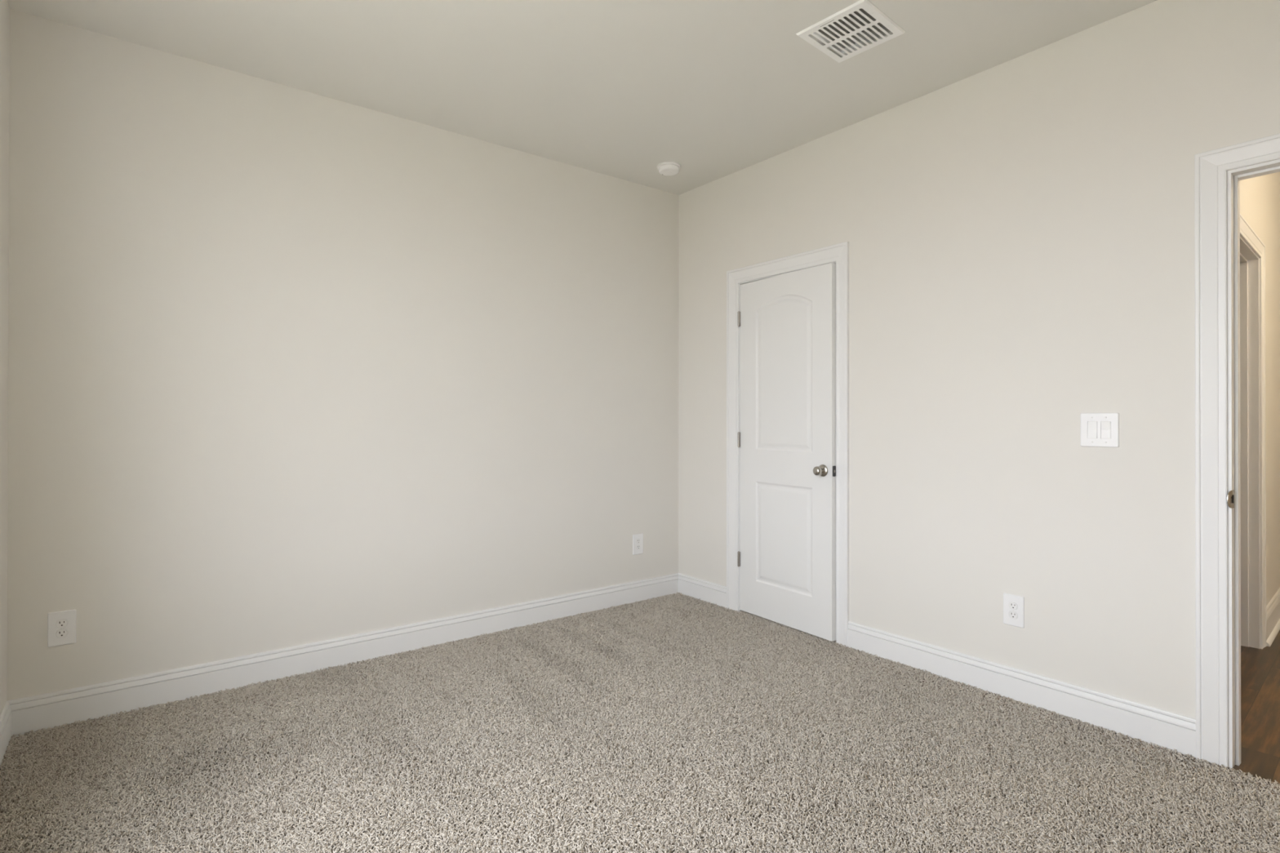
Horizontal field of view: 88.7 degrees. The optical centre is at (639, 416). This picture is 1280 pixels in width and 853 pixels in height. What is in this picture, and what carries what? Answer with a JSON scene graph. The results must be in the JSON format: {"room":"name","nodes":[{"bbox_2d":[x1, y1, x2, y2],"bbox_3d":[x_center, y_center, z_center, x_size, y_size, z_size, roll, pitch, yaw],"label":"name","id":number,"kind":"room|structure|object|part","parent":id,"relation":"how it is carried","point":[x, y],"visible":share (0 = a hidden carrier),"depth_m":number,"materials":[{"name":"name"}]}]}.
{"room":"empty bedroom","nodes":[
{"label":"empty bedroom","id":0,"kind":"room"},
{"bbox_2d":[0,0,9,715],"bbox_3d":[-0.888,-0.223,0.426,0.150,2.843,5.050,0,0,-38],"label":"wall","id":1,"kind":"structure","parent":0,"point":[4,6],"depth_m":2.38,"materials":[{"name":"beige paint"}]},
{"bbox_2d":[0,701,11,766],"bbox_3d":[-0.871,1.133,0.531,0.014,0.139,4.900,0,0,-38],"label":"baseboard","id":2,"kind":"structure","parent":1,"relation":"attached to","point":[6,715],"depth_m":2.35,"materials":[{"name":"white paint"}]},
{"bbox_2d":[6,8,678,701],"bbox_3d":[-1.152,-0.212,3.495,3.500,2.843,0.120,0,0,-38],"label":"wall","id":3,"kind":"structure","parent":0,"point":[288,366],"depth_m":3.08,"materials":[{"name":"beige paint"}]},
{"bbox_2d":[47,609,75,647],"bbox_3d":[-2.255,0.827,2.554,0.084,0.133,0.008,0,0,-38],"label":"wall outlet","id":4,"kind":"object","parent":3,"relation":"attached to","point":[61,625],"visible":1,"depth_m":2.55,"materials":[{"name":"white plastic"}]},
{"bbox_2d":[56,629,67,637],"bbox_3d":[-2.255,0.846,2.554,0.034,0.029,0.007,0,0,-38],"label":"receptacle","id":5,"kind":"object","parent":4,"relation":"attached to","point":[60,633],"depth_m":2.55,"materials":[{"name":"white plastic"}]},
{"bbox_2d":[56,619,67,627],"bbox_3d":[-2.255,0.807,2.554,0.034,0.029,0.007,0,0,-38],"label":"receptacle","id":6,"kind":"object","parent":4,"relation":"attached to","point":[60,623],"depth_m":2.55,"materials":[{"name":"white plastic"}]},
{"bbox_2d":[8,573,678,737],"bbox_3d":[-1.053,1.144,3.483,3.350,0.139,0.014,0,0,-38],"label":"baseboard","id":7,"kind":"structure","parent":3,"relation":"attached to","point":[35,713],"depth_m":3.05,"materials":[{"name":"white paint"}]},
{"bbox_2d":[632,533,643,555],"bbox_3d":[-0.011,0.839,4.298,0.084,0.133,0.008,0,0,-38],"label":"wall outlet","id":8,"kind":"object","parent":3,"relation":"attached to","point":[637,539],"visible":1,"depth_m":4.29,"materials":[{"name":"white plastic"}]},
{"bbox_2d":[7,0,1156,195],"bbox_3d":[0.449,-1.589,1.564,3.350,0.100,4.900,0,0,-38],"label":"ceiling","id":9,"kind":"structure","parent":0,"point":[620,89],"depth_m":2.80,"materials":[{"name":"paint"}]},
{"bbox_2d":[657,161,680,175],"bbox_3d":[0.176,-1.510,4.005,0.142,0.041,0.142,0,0,32],"label":"smoke detector","id":10,"kind":"object","parent":9,"relation":"attached to","point":[666,168],"visible":1,"depth_m":3.97,"materials":[{"name":"white plastic"}]},
{"bbox_2d":[795,0,905,62],"bbox_3d":[0.842,-1.642,2.619,0.312,0.231,0.299,0,0,-42],"label":"ceiling vent","id":11,"kind":"object","parent":9,"relation":"in","point":[860,20],"visible":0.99,"depth_m":2.63,"materials":[{"name":"white metal"}]},
{"bbox_2d":[0,603,1279,852],"bbox_3d":[2.086,1.240,2.805,7.474,0.060,4.938,0,0,-38],"label":"floor","id":12,"kind":"structure","parent":0,"point":[754,788],"depth_m":2.31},
{"bbox_2d":[0,591,1279,852],"bbox_3d":[0.476,1.205,1.577,3.423,0.040,4.905,0,0,-38],"label":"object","id":13,"kind":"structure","parent":12,"relation":"on","point":[650,610],"depth_m":2.28,"materials":[{"name":"beige carpet"}]},
{"bbox_2d":[678,0,1279,719],"bbox_3d":[1.825,-0.213,2.611,0.115,2.843,5.170,0,0,-38],"label":"wall","id":14,"kind":"structure","parent":0,"point":[1019,231],"depth_m":2.78,"materials":[{"name":"beige paint"}]},
{"bbox_2d":[678,573,726,608],"bbox_3d":[0.406,1.148,4.324,0.014,0.139,0.476,0,0,-38],"label":"baseboard","id":15,"kind":"structure","parent":14,"relation":"attached to","point":[712,593],"depth_m":4.30,"materials":[{"name":"white paint"}]},
{"bbox_2d":[737,262,835,641],"bbox_3d":[0.809,0.190,3.768,0.099,2.017,0.723,0,0,-35],"label":"door","id":16,"kind":"structure","parent":14,"relation":"in","point":[786,437],"depth_m":3.73,"materials":[{"name":"white paint"}]},
{"bbox_3d":[0.958,0.292,3.514,0.053,0.051,0.051,0,0,-35],"label":"knob","id":17,"kind":"part","parent":16,"relation":"part of","materials":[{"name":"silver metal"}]},
{"bbox_3d":[1.036,0.292,3.495,0.025,0.057,0.001,0,0,-35],"label":"latch plate","id":18,"kind":"part","parent":16,"relation":"part of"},
{"bbox_2d":[726,241,848,647],"bbox_3d":[0.868,0.149,3.825,0.133,2.134,0.884,0,0,-38],"label":"trim","id":19,"kind":"structure","parent":14,"relation":"attached to","point":[838,254],"depth_m":3.75,"materials":[{"name":"white paint"}]},
{"bbox_2d":[1003,592,1024,628],"bbox_3d":[1.597,0.830,2.800,0.008,0.133,0.084,0,0,-38],"label":"wall outlet","id":20,"kind":"object","parent":14,"relation":"attached to","point":[1013,605],"visible":1,"depth_m":2.79,"materials":[{"name":"white plastic"}]},
{"bbox_2d":[1008,611,1017,618],"bbox_3d":[1.596,0.849,2.800,0.007,0.029,0.034,0,0,-38],"label":"receptacle","id":21,"kind":"object","parent":20,"relation":"attached to","point":[1012,615],"depth_m":2.80,"materials":[{"name":"white plastic"}]},
{"bbox_2d":[1008,602,1017,609],"bbox_3d":[1.597,0.810,2.800,0.007,0.029,0.034,0,0,-38],"label":"receptacle","id":22,"kind":"object","parent":20,"relation":"attached to","point":[1012,606],"depth_m":2.80,"materials":[{"name":"white plastic"}]},
{"bbox_2d":[847,621,1195,757],"bbox_3d":[1.531,1.144,2.877,0.014,0.139,1.422,0,0,-38],"label":"baseboard","id":23,"kind":"structure","parent":14,"relation":"attached to","point":[1161,727],"depth_m":2.71,"materials":[{"name":"white paint"}]},
{"bbox_2d":[1080,413,1119,447],"bbox_3d":[1.791,0.053,2.554,0.008,0.133,0.129,0,0,-38],"label":"light switch","id":24,"kind":"object","parent":14,"relation":"attached to","point":[1093,432],"visible":1,"depth_m":2.55,"materials":[{"name":"white plastic"}]},
{"bbox_2d":[1194,133,1279,768],"bbox_3d":[2.323,0.141,1.962,0.158,2.138,1.000,0,0,-38],"label":"trim","id":25,"kind":"structure","parent":14,"relation":"attached to","point":[1219,172],"depth_m":2.27,"materials":[{"name":"white paint"}]},
{"bbox_3d":[2.029,0.284,2.248,0.046,0.062,0.005,0,0,-27],"label":"strike plate","id":26,"kind":"part","parent":25,"relation":"part of","materials":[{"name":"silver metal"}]},
{"bbox_2d":[1240,172,1279,606],"bbox_3d":[3.492,-0.158,3.720,3.820,2.743,0.115,0,0,-41],"label":"wall","id":27,"kind":"structure","parent":0,"point":[1260,196],"depth_m":3.75,"materials":[{"name":"white paint"}]},
{"bbox_2d":[1240,213,1266,648],"bbox_3d":[2.899,0.153,3.196,0.964,2.118,0.133,0,0,-41],"label":"trim","id":28,"kind":"structure","parent":27,"relation":"attached to","point":[1252,249],"depth_m":3.44,"materials":[{"name":"white paint"}]},
{"bbox_2d":[1266,587,1279,646],"bbox_3d":[4.145,1.130,4.182,2.218,0.172,0.032,0,0,-41],"label":"baseboard","id":29,"kind":"structure","parent":27,"relation":"attached to","point":[1273,608],"depth_m":3.66,"materials":[{"name":"white paint"}]},
{"bbox_3d":[4.150,1.206,4.177,2.216,0.020,0.017,0,0,-41],"label":"shoe moulding","id":30,"kind":"part","parent":29,"relation":"part of","materials":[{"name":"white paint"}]}
]}

